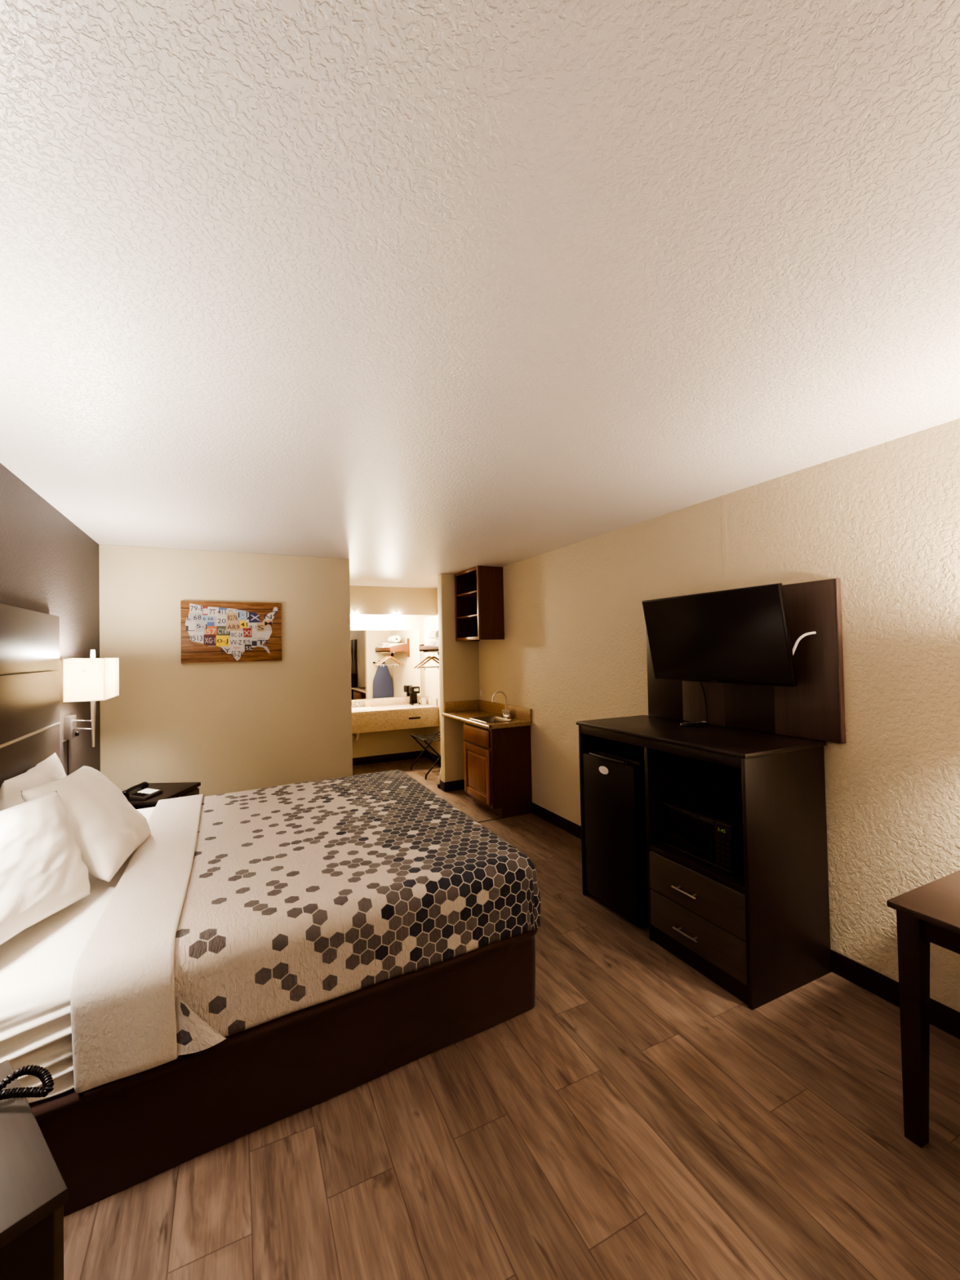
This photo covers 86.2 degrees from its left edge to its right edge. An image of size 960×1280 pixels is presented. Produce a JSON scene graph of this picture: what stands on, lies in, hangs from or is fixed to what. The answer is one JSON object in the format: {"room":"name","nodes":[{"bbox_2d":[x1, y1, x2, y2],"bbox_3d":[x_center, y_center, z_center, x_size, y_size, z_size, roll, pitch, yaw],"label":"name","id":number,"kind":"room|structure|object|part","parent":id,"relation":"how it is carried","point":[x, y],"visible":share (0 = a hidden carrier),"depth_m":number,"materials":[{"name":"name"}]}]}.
{"room":"hotel room","nodes":[
{"label":"hotel room","id":0,"kind":"room"},
{"bbox_2d":[0,462,100,775],"bbox_3d":[-1.555,0.403,0.990,0.120,2.440,6.654,-1,-1,-26],"label":"wall","id":1,"kind":"structure","parent":0,"point":[48,565],"depth_m":3.02,"materials":[{"name":"brown paint"}]},
{"bbox_2d":[0,603,60,787],"bbox_3d":[-2.026,0.601,2.159,0.041,1.508,1.560,-1,-1,-26],"label":"headboard","id":2,"kind":"object","parent":1,"relation":"attached to","point":[29,640],"visible":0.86,"depth_m":2.42,"materials":[{"name":"brown wood"}]},
{"bbox_3d":[-2.035,-0.005,2.173,0.028,0.295,1.560,-1,-1,-26],"label":"panel","id":3,"kind":"part","parent":2,"relation":"part of","materials":[{"name":"brown wood"}]},
{"bbox_3d":[-2.029,0.294,2.167,0.028,0.289,1.560,-1,-1,-26],"label":"panel","id":4,"kind":"part","parent":2,"relation":"part of","materials":[{"name":"brown wood"}]},
{"bbox_3d":[-2.016,0.903,2.155,0.028,0.903,1.560,-1,-1,-26],"label":"panel","id":5,"kind":"part","parent":2,"relation":"part of","materials":[{"name":"brown wood"}]},
{"bbox_2d":[62,649,119,775],"bbox_3d":[-2.353,0.644,3.078,0.251,1.172,0.422,-1,-1,-26],"label":"wall lamp","id":6,"kind":"object","parent":1,"relation":"attached to","point":[92,679],"visible":0.91,"depth_m":2.94,"materials":[{"name":"fabric"}]},
{"bbox_3d":[-2.512,0.530,3.118,0.004,0.157,0.175,-1,-1,-26],"label":"wall plate","id":7,"kind":"part","parent":6,"relation":"part of","materials":[{"name":"silver metal"}]},
{"bbox_3d":[-2.492,0.913,3.104,0.011,0.640,0.010,-1,-1,-26],"label":"power cord","id":8,"kind":"part","parent":6,"relation":"part of","materials":[{"name":"black plastic"}]},
{"bbox_3d":[-2.404,0.538,3.109,0.151,0.011,0.011,-1,-1,13],"label":"arm","id":9,"kind":"part","parent":6,"relation":"part of","materials":[{"name":"silver metal"}]},
{"bbox_3d":[-2.405,0.488,3.110,0.151,0.011,0.011,-1,-1,13],"label":"arm","id":10,"kind":"part","parent":6,"relation":"part of","materials":[{"name":"silver metal"}]},
{"bbox_3d":[-2.336,0.232,3.098,0.190,0.246,0.420,-1,-1,-26],"label":"lamp shade","id":11,"kind":"part","parent":6,"relation":"part of","materials":[{"name":"fabric"}]},
{"bbox_3d":[-2.332,0.440,3.094,0.031,0.410,0.031,-1,-1,-26],"label":"stem","id":12,"kind":"part","parent":6,"relation":"part of","materials":[{"name":"silver metal"}]},
{"bbox_2d":[98,544,352,796],"bbox_3d":[-2.065,0.479,4.370,1.898,2.440,0.120,-1,-1,-26],"label":"wall","id":13,"kind":"structure","parent":0,"point":[226,727],"depth_m":4.27,"materials":[{"name":"beige paint"}]},
{"bbox_2d":[180,600,281,662],"bbox_3d":[-2.067,-0.067,4.296,0.756,0.501,0.039,-1,-1,-26],"label":"picture","id":14,"kind":"object","parent":13,"relation":"attached to","point":[211,632],"visible":1,"depth_m":4.27,"materials":[{"name":"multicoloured wood"}]},
{"bbox_2d":[350,617,426,758],"bbox_3d":[-2.000,0.532,7.139,2.553,2.440,0.120,-1,-1,-26],"label":"wall","id":15,"kind":"structure","parent":0,"point":[393,741],"depth_m":7.40,"materials":[{"name":"beige paint"}]},
{"bbox_2d":[350,630,421,699],"bbox_3d":[-1.943,0.350,7.101,2.345,0.970,0.005,-1,-1,-26],"label":"mirror","id":16,"kind":"object","parent":15,"relation":"attached to","point":[383,662],"visible":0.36,"depth_m":7.37,"materials":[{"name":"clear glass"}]},
{"bbox_2d":[352,750,425,765],"bbox_3d":[-1.898,1.697,7.080,2.421,0.103,0.012,-1,-1,-26],"label":"baseboard","id":17,"kind":"structure","parent":15,"relation":"attached to","point":[408,755],"depth_m":7.35,"materials":[{"name":"plastic"}]},
{"bbox_2d":[351,696,437,706],"bbox_3d":[-1.798,0.890,6.869,2.430,0.105,0.519,-1,-1,-26],"label":"backsplash","id":18,"kind":"structure","parent":15,"relation":"attached to","point":[400,700],"depth_m":7.36,"materials":[{"name":"stone"}]},
{"bbox_2d":[351,696,439,733],"bbox_3d":[-1.786,1.025,6.847,2.430,0.377,0.562,-1,-1,-26],"label":"countertop","id":19,"kind":"structure","parent":15,"relation":"attached to","point":[389,713],"depth_m":6.94,"materials":[{"name":"stone"}]},
{"bbox_2d":[351,701,359,707],"bbox_3d":[-1.709,0.896,7.059,0.144,0.097,0.147,-1,-1,-26],"label":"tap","id":20,"kind":"object","parent":19,"relation":"on","point":[355,703],"depth_m":7.09,"materials":[{"name":"silver metal"}]},
{"bbox_2d":[358,700,364,706],"bbox_3d":[-1.659,0.895,7.175,0.072,0.100,0.072,-1,-1,-26],"label":"drinking glass","id":21,"kind":"object","parent":19,"relation":"on","point":[361,702],"visible":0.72,"depth_m":7.15,"materials":[{"name":"clear glass"}]},
{"bbox_2d":[351,701,375,741],"bbox_3d":[-1.653,1.106,6.961,0.430,0.523,0.469,-1,-1,-26],"label":"vanity sink","id":22,"kind":"object","parent":19,"relation":"in","point":[354,708],"visible":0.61,"depth_m":7.04,"materials":[{"name":"ceramic"}]},
{"bbox_2d":[351,706,375,711],"bbox_3d":[-1.632,0.995,6.913,0.430,0.139,0.360,-1,-1,-26],"label":"basin","id":23,"kind":"object","parent":22,"relation":"in","point":[353,708],"depth_m":7.05,"materials":[{"name":"ceramic"}]},
{"bbox_2d":[364,701,370,706],"bbox_3d":[-1.570,0.901,7.185,0.080,0.085,0.080,-1,-1,-26],"label":"paper cup","id":24,"kind":"object","parent":19,"relation":"on","point":[367,704],"visible":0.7,"depth_m":7.15,"materials":[{"name":"white paper"}]},
{"bbox_3d":[-1.668,1.086,6.604,2.430,0.242,0.018,-1,-1,-26],"label":"apron panel","id":25,"kind":"part","parent":19,"relation":"part of","materials":[{"name":"stone"}]},
{"bbox_2d":[408,685,420,705],"bbox_3d":[-0.900,0.797,7.450,0.229,0.276,0.179,-1,-1,-26],"label":"coffee maker","id":26,"kind":"object","parent":19,"relation":"on","point":[414,691],"visible":0.88,"depth_m":7.38,"materials":[{"name":"black plastic"}]},
{"bbox_3d":[-0.971,0.810,7.471,0.094,0.215,0.070,-1,-1,-26],"label":"water tank","id":27,"kind":"part","parent":26,"relation":"part of","materials":[{"name":"black plastic"}]},
{"bbox_3d":[-0.887,1.061,6.970,0.164,0.026,0.004,-1,-1,-26],"label":"drawer pull","id":28,"kind":"part","parent":19,"relation":"part of","materials":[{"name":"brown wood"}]},
{"bbox_2d":[419,697,426,704],"bbox_3d":[-0.834,0.886,7.435,0.118,0.095,0.086,-1,-1,-26],"label":"mug","id":29,"kind":"object","parent":19,"relation":"on","point":[423,700],"visible":1,"depth_m":7.41,"materials":[{"name":"ceramic"}]},
{"bbox_2d":[349,585,437,617],"bbox_3d":[-1.817,-0.512,6.874,2.433,0.372,0.570,-1,-1,-26],"label":"wall","id":30,"kind":"structure","parent":0,"point":[366,601],"depth_m":6.89,"materials":[{"name":"beige paint"}]},
{"bbox_2d":[351,611,358,617],"bbox_3d":[-1.612,-0.336,6.623,0.080,0.076,0.080,-1,-1,-26],"label":"bulb","id":31,"kind":"object","parent":30,"relation":"attached to","point":[354,615],"visible":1,"depth_m":6.60,"materials":[{"name":"white glass"}]},
{"bbox_2d":[394,611,399,617],"bbox_3d":[-1.113,-0.341,6.865,0.080,0.076,0.080,-1,-1,-26],"label":"bulb","id":32,"kind":"object","parent":30,"relation":"attached to","point":[396,615],"visible":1,"depth_m":6.84,"materials":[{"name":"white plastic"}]},
{"bbox_2d":[437,573,479,782],"bbox_3d":[-0.236,0.471,5.901,0.451,2.440,0.120,-1,-1,-26],"label":"wall partition","id":33,"kind":"structure","parent":0,"point":[459,660],"depth_m":5.81,"materials":[{"name":"beige paint"}]},
{"bbox_2d":[437,768,440,788],"bbox_3d":[-0.447,1.384,5.885,0.096,0.619,0.056,-1,-1,1],"label":"hanging cord","id":34,"kind":"object","parent":33,"relation":"hanging from","point":[438,784],"visible":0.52,"depth_m":5.86,"materials":[{"name":"white plastic"}]},
{"bbox_2d":[440,779,464,791],"bbox_3d":[-0.223,1.638,5.873,0.451,0.106,0.144,-1,-1,-26],"label":"baseboard","id":35,"kind":"structure","parent":33,"relation":"attached to","point":[456,784],"depth_m":5.76,"materials":[{"name":"plastic"}]},
{"bbox_2d":[0,0,959,588],"bbox_3d":[-0.498,-0.842,2.922,3.787,0.080,9.150,-1,-1,-26],"label":"ceiling","id":36,"kind":"structure","parent":0,"point":[409,292],"depth_m":1.14,"materials":[{"name":"white paint"}]},
{"bbox_2d":[63,756,959,1279],"bbox_3d":[-0.447,1.677,2.873,3.787,0.080,9.150,-1,-1,-26],"label":"floor","id":37,"kind":"structure","parent":0,"point":[639,1121],"depth_m":1.58,"materials":[{"name":"brown wood"}]},
{"bbox_2d":[0,1059,67,1279],"bbox_3d":[-1.068,1.312,0.936,0.500,0.600,0.447,-2,-1,38],"label":"nightstand","id":38,"kind":"object","parent":37,"relation":"on","point":[33,1191],"visible":0.94,"depth_m":0.94,"materials":[{"name":"black laminate"}]},
{"bbox_2d":[0,1065,53,1100],"bbox_3d":[-1.088,0.984,1.101,0.303,0.056,0.137,-1,-1,-26],"label":"coiled cord","id":39,"kind":"object","parent":38,"relation":"on","point":[41,1073],"visible":1,"depth_m":1.12,"materials":[{"name":"black plastic"}]},
{"bbox_3d":[-0.955,1.170,1.085,0.460,0.235,0.016,-2,-1,38],"label":"drawer","id":40,"kind":"part","parent":38,"relation":"part of","materials":[{"name":"brown laminate"}]},
{"bbox_2d":[128,782,200,809],"bbox_3d":[-2.340,1.392,3.694,0.447,0.600,0.500,-1,-1,0],"label":"nightstand","id":41,"kind":"object","parent":37,"relation":"on","point":[170,790],"visible":0.12,"depth_m":3.74,"materials":[{"name":"black laminate"}]},
{"bbox_2d":[122,782,162,801],"bbox_3d":[-2.331,1.046,3.550,0.154,0.084,0.244,-1,-1,0],"label":"telephone","id":42,"kind":"object","parent":41,"relation":"on","point":[143,793],"visible":0.97,"depth_m":3.52,"materials":[{"name":"grey plastic"}]},
{"bbox_3d":[-2.157,1.246,3.696,0.016,0.235,0.460,-1,-1,0],"label":"drawer","id":43,"kind":"part","parent":41,"relation":"part of","materials":[{"name":"brown laminate"}]},
{"bbox_2d":[0,806,537,1215],"bbox_3d":[-1.069,1.321,2.647,2.234,0.641,2.156,-1,-1,-26],"label":"bed","id":44,"kind":"object","parent":37,"relation":"on","point":[104,1140],"visible":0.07,"depth_m":1.67,"materials":[{"name":"brown wood"}]},
{"bbox_2d":[0,752,66,810],"bbox_3d":[-1.996,0.786,2.324,0.172,0.443,0.660,-1,-1,-26],"label":"pillow","id":45,"kind":"object","parent":44,"relation":"on","point":[51,769],"visible":0.26,"depth_m":2.18,"materials":[{"name":"white fabric"}]},
{"bbox_2d":[0,790,90,945],"bbox_3d":[-1.548,0.756,1.676,0.218,0.433,0.645,-1,-1,-5],"label":"pillow","id":46,"kind":"object","parent":44,"relation":"on","point":[43,872],"visible":1,"depth_m":1.72,"materials":[{"name":"white fabric"}]},
{"bbox_3d":[-1.083,1.150,2.634,2.035,0.300,2.104,-1,-1,-26],"label":"mattress","id":47,"kind":"part","parent":44,"relation":"part of","materials":[{"name":"white fabric"}]},
{"bbox_2d":[20,765,151,882],"bbox_3d":[-1.708,0.788,2.278,0.330,0.416,0.650,-1,-1,-20],"label":"pillow","id":48,"kind":"object","parent":44,"relation":"on","point":[107,828],"visible":0.79,"depth_m":2.13,"materials":[{"name":"white fabric"}]},
{"bbox_2d":[70,769,540,1093],"bbox_3d":[-0.875,1.131,2.755,1.654,0.336,2.141,-1,-1,-26],"label":"comforter","id":49,"kind":"object","parent":44,"relation":"on","point":[240,911],"visible":0.99,"depth_m":1.95,"materials":[{"name":"fabric"}]},
{"bbox_2d":[410,731,440,779],"bbox_3d":[-0.614,1.474,6.633,0.420,0.482,0.588,-1,-1,-26],"label":"luggage rack","id":50,"kind":"object","parent":37,"relation":"on","point":[437,732],"visible":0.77,"depth_m":6.73,"materials":[{"name":"black metal"}]},
{"bbox_2d":[463,721,532,818],"bbox_3d":[0.158,1.249,5.110,0.443,0.838,0.628,-1,-1,-26],"label":"base cabinet","id":51,"kind":"object","parent":37,"relation":"on","point":[497,762],"visible":0.88,"depth_m":4.86,"materials":[{"name":"brown wood"}]},
{"bbox_3d":[-0.040,0.935,5.027,0.020,0.160,0.573,-1,-1,-26],"label":"drawer","id":52,"kind":"part","parent":51,"relation":"part of","materials":[{"name":"brown wood"}]},
{"bbox_3d":[-0.036,1.292,5.018,0.009,0.347,0.423,-1,-1,-26],"label":"raised panel","id":53,"kind":"part","parent":51,"relation":"part of","materials":[{"name":"brown wood"}]},
{"bbox_3d":[-0.032,1.292,5.020,0.018,0.507,0.573,-1,-1,-26],"label":"door","id":54,"kind":"part","parent":51,"relation":"part of","materials":[{"name":"brown wood"}]},
{"bbox_3d":[-0.016,1.201,5.028,0.018,0.738,0.628,-1,-1,-26],"label":"frame","id":55,"kind":"part","parent":51,"relation":"part of","materials":[{"name":"brown wood"}]},
{"bbox_2d":[441,699,532,728],"bbox_3d":[0.034,0.754,5.320,0.473,0.156,1.147,-1,-1,-26],"label":"countertop","id":56,"kind":"structure","parent":51,"relation":"on","point":[463,710],"depth_m":5.44,"materials":[{"name":"stone"}]},
{"bbox_2d":[470,715,513,723],"bbox_3d":[0.113,0.849,5.094,0.301,0.130,0.436,-1,-1,-26],"label":"bar sink","id":57,"kind":"object","parent":56,"relation":"in","point":[488,719],"visible":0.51,"depth_m":5.25,"materials":[{"name":"metal"}]},
{"bbox_2d":[492,690,511,718],"bbox_3d":[0.204,0.652,5.188,0.184,0.273,0.150,-1,-1,-26],"label":"gooseneck faucet","id":58,"kind":"object","parent":56,"relation":"on","point":[506,713],"visible":1,"depth_m":5.19,"materials":[{"name":"silver metal"}]},
{"bbox_3d":[0.197,0.642,5.185,0.169,0.253,0.017,-1,-1,-26],"label":"spout","id":59,"kind":"part","parent":58,"relation":"part of","materials":[{"name":"silver metal"}]},
{"bbox_3d":[0.268,0.773,5.215,0.048,0.030,0.150,-1,-1,-26],"label":"plate","id":60,"kind":"part","parent":58,"relation":"part of","materials":[{"name":"silver metal"}]},
{"bbox_2d":[576,715,831,1009],"bbox_3d":[1.137,1.054,2.863,0.602,1.100,1.212,-1,-1,-26],"label":"tv cabinet","id":61,"kind":"object","parent":37,"relation":"on","point":[761,933],"visible":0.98,"depth_m":2.40,"materials":[{"name":"black laminate"}]},
{"bbox_2d":[582,743,648,925],"bbox_3d":[0.979,1.143,3.154,0.537,0.910,0.460,-1,-1,-26],"label":"mini fridge","id":62,"kind":"object","parent":61,"relation":"in","point":[615,790],"visible":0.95,"depth_m":2.99,"materials":[{"name":"black plastic"}]},
{"bbox_3d":[0.753,0.701,3.042,0.043,0.019,0.320,-1,-1,-26],"label":"handle","id":63,"kind":"part","parent":62,"relation":"part of","materials":[{"name":"grey plastic"}]},
{"bbox_3d":[1.000,1.225,2.499,0.036,0.009,0.144,-1,-1,-26],"label":"handle","id":64,"kind":"part","parent":61,"relation":"part of","materials":[{"name":"silver metal"}]},
{"bbox_3d":[1.004,1.428,2.495,0.036,0.009,0.144,-1,-1,-26],"label":"handle","id":65,"kind":"part","parent":61,"relation":"part of","materials":[{"name":"silver metal"}]},
{"bbox_2d":[680,721,708,727],"bbox_3d":[1.262,0.495,3.021,0.170,0.020,0.044,-1,-1,-18],"label":"remote control","id":66,"kind":"object","parent":61,"relation":"on","point":[695,723],"visible":1,"depth_m":3.00,"materials":[{"name":"black plastic"}]},
{"bbox_3d":[1.036,1.216,2.485,0.020,0.198,0.568,-1,-1,-26],"label":"drawer","id":67,"kind":"part","parent":61,"relation":"part of","materials":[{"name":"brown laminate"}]},
{"bbox_3d":[1.040,1.413,2.481,0.020,0.187,0.568,-1,-1,-26],"label":"drawer","id":68,"kind":"part","parent":61,"relation":"part of","materials":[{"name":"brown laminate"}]},
{"bbox_2d":[659,793,744,874],"bbox_3d":[1.207,0.973,2.625,0.324,0.226,0.440,-1,-1,-26],"label":"microwave","id":69,"kind":"object","parent":61,"relation":"on","point":[706,828],"visible":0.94,"depth_m":2.54,"materials":[{"name":"black plastic"}]},
{"bbox_3d":[1.052,0.972,2.606,0.020,0.214,0.340,-1,-1,-26],"label":"door","id":70,"kind":"part","parent":69,"relation":"part of","materials":[{"name":"black glass"}]},
{"bbox_3d":[1.148,0.966,2.407,0.020,0.214,0.098,-1,-1,-26],"label":"control panel","id":71,"kind":"part","parent":69,"relation":"part of","materials":[{"name":"black plastic"}]},
{"bbox_2d":[641,582,816,722],"bbox_3d":[1.328,0.116,2.853,0.223,0.757,0.938,-1,-1,-26],"label":"television","id":72,"kind":"object","parent":61,"relation":"on","point":[735,636],"visible":1,"depth_m":2.75,"materials":[{"name":"black plastic"}]},
{"bbox_3d":[1.309,0.350,3.030,0.089,0.297,0.015,-1,-1,-26],"label":"power cord","id":73,"kind":"part","parent":72,"relation":"part of","materials":[{"name":"black plastic"}]},
{"bbox_3d":[1.278,-0.011,2.858,0.125,0.501,0.891,-1,-1,-27],"label":"casing","id":74,"kind":"part","parent":72,"relation":"part of","materials":[{"name":"black plastic"}]},
{"bbox_2d":[886,870,959,1147],"bbox_3d":[1.919,1.185,1.164,0.670,0.740,1.392,-1,-1,-26],"label":"desk","id":75,"kind":"object","parent":37,"relation":"on","point":[928,913],"visible":1,"depth_m":1.60,"materials":[{"name":"brown wood"}]},
{"bbox_3d":[1.382,1.216,1.621,0.064,0.718,0.064,-1,-1,-26],"label":"leg","id":76,"kind":"part","parent":75,"relation":"part of","materials":[{"name":"brown wood"}]},
{"bbox_2d":[423,417,959,1012],"bbox_3d":[1.158,0.399,3.668,0.120,2.440,9.120,-1,-1,-26],"label":"wall","id":77,"kind":"structure","parent":0,"point":[882,520],"depth_m":2.39,"materials":[{"name":"beige paint"}]},
{"bbox_2d":[418,644,439,657],"bbox_3d":[-0.467,0.075,6.517,0.322,0.305,0.945,-1,-1,-26],"label":"closet shelf","id":78,"kind":"object","parent":77,"relation":"attached to","point":[422,647],"visible":0.37,"depth_m":6.63,"materials":[{"name":"brown wood"}]},
{"bbox_2d":[413,649,439,670],"bbox_3d":[-0.662,0.259,6.704,0.439,0.252,0.030,-1,-1,-27],"label":"clothes hanger","id":79,"kind":"object","parent":78,"relation":"hanging from","point":[428,657],"visible":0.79,"depth_m":6.68,"materials":[{"name":"brown wood"}]},
{"bbox_2d":[417,649,439,670],"bbox_3d":[-0.592,0.255,6.559,0.439,0.252,0.030,-1,-1,-23],"label":"clothes hanger","id":80,"kind":"object","parent":78,"relation":"hanging from","point":[432,657],"visible":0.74,"depth_m":6.53,"materials":[{"name":"brown wood"}]},
{"bbox_2d":[424,640,436,645],"bbox_3d":[-0.549,0.041,6.683,0.244,0.065,0.418,-1,-1,-26],"label":"folded towel","id":81,"kind":"object","parent":78,"relation":"on","point":[427,642],"visible":0.38,"depth_m":6.62,"materials":[{"name":"white fabric"}]},
{"bbox_2d":[426,630,438,639],"bbox_3d":[-0.574,-0.069,6.689,0.129,0.112,0.348,-1,-1,-26],"label":"rolled towel","id":82,"kind":"object","parent":81,"relation":"on","point":[431,634],"visible":0.7,"depth_m":6.64,"materials":[{"name":"white fabric"}]},
{"bbox_3d":[-0.552,0.144,6.474,0.022,0.022,0.915,-1,-1,-26],"label":"rod","id":83,"kind":"part","parent":78,"relation":"part of","materials":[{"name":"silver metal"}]},
{"bbox_2d":[425,751,440,764],"bbox_3d":[-0.423,1.662,6.821,0.012,0.103,1.762,-1,-1,-26],"label":"baseboard","id":84,"kind":"structure","parent":77,"relation":"attached to","point":[427,755],"depth_m":7.35,"materials":[{"name":"plastic"}]},
{"bbox_2d":[454,565,504,640],"bbox_3d":[-0.017,-0.377,5.605,0.295,0.762,0.615,-1,-1,-26],"label":"upper cabinet","id":85,"kind":"object","parent":77,"relation":"attached to","point":[478,589],"visible":1,"depth_m":5.38,"materials":[{"name":"brown wood"}]},
{"bbox_2d":[457,590,476,597],"bbox_3d":[-0.018,-0.506,5.609,0.275,0.018,0.583,-1,-1,-26],"label":"shelf","id":86,"kind":"object","parent":85,"relation":"attached to","point":[473,593],"depth_m":5.69,"materials":[{"name":"brown wood"}]},
{"bbox_2d":[457,613,477,618],"bbox_3d":[-0.013,-0.256,5.604,0.275,0.018,0.583,-1,-1,-26],"label":"shelf","id":87,"kind":"object","parent":85,"relation":"attached to","point":[459,616],"depth_m":5.66,"materials":[{"name":"brown wood"}]},
{"bbox_3d":[-0.142,-0.376,5.545,0.018,0.762,0.615,-1,-1,-26],"label":"frame","id":88,"kind":"part","parent":85,"relation":"part of","materials":[{"name":"brown wood"}]},
{"bbox_2d":[477,817,502,822],"bbox_3d":[-0.215,1.664,4.584,1.563,0.004,0.020,-1,-1,-26],"label":"trim","id":89,"kind":"structure","parent":77,"relation":"attached to","point":[500,817],"depth_m":4.73,"materials":[{"name":"brown wood"}]},
{"bbox_2d":[720,494,728,588],"bbox_3d":[1.416,-0.570,2.971,0.001,0.540,0.030,-1,-1,-26],"label":"trim","id":90,"kind":"structure","parent":77,"relation":"attached to","point":[722,497],"depth_m":2.97,"materials":[{"name":"beige paint"}]},
{"bbox_2d":[531,802,959,1039],"bbox_3d":[1.768,1.528,2.279,0.012,0.103,5.850,-1,-1,-26],"label":"baseboard","id":91,"kind":"structure","parent":77,"relation":"attached to","point":[942,1016],"depth_m":2.30,"materials":[{"name":"plastic"}]},
{"bbox_2d":[645,577,845,743],"bbox_3d":[1.418,0.112,2.949,0.030,0.769,1.233,-1,-1,-26],"label":"backboard","id":92,"kind":"object","parent":77,"relation":"attached to","point":[814,708],"visible":0.63,"depth_m":2.56,"materials":[{"name":"brown wood"}]}
]}

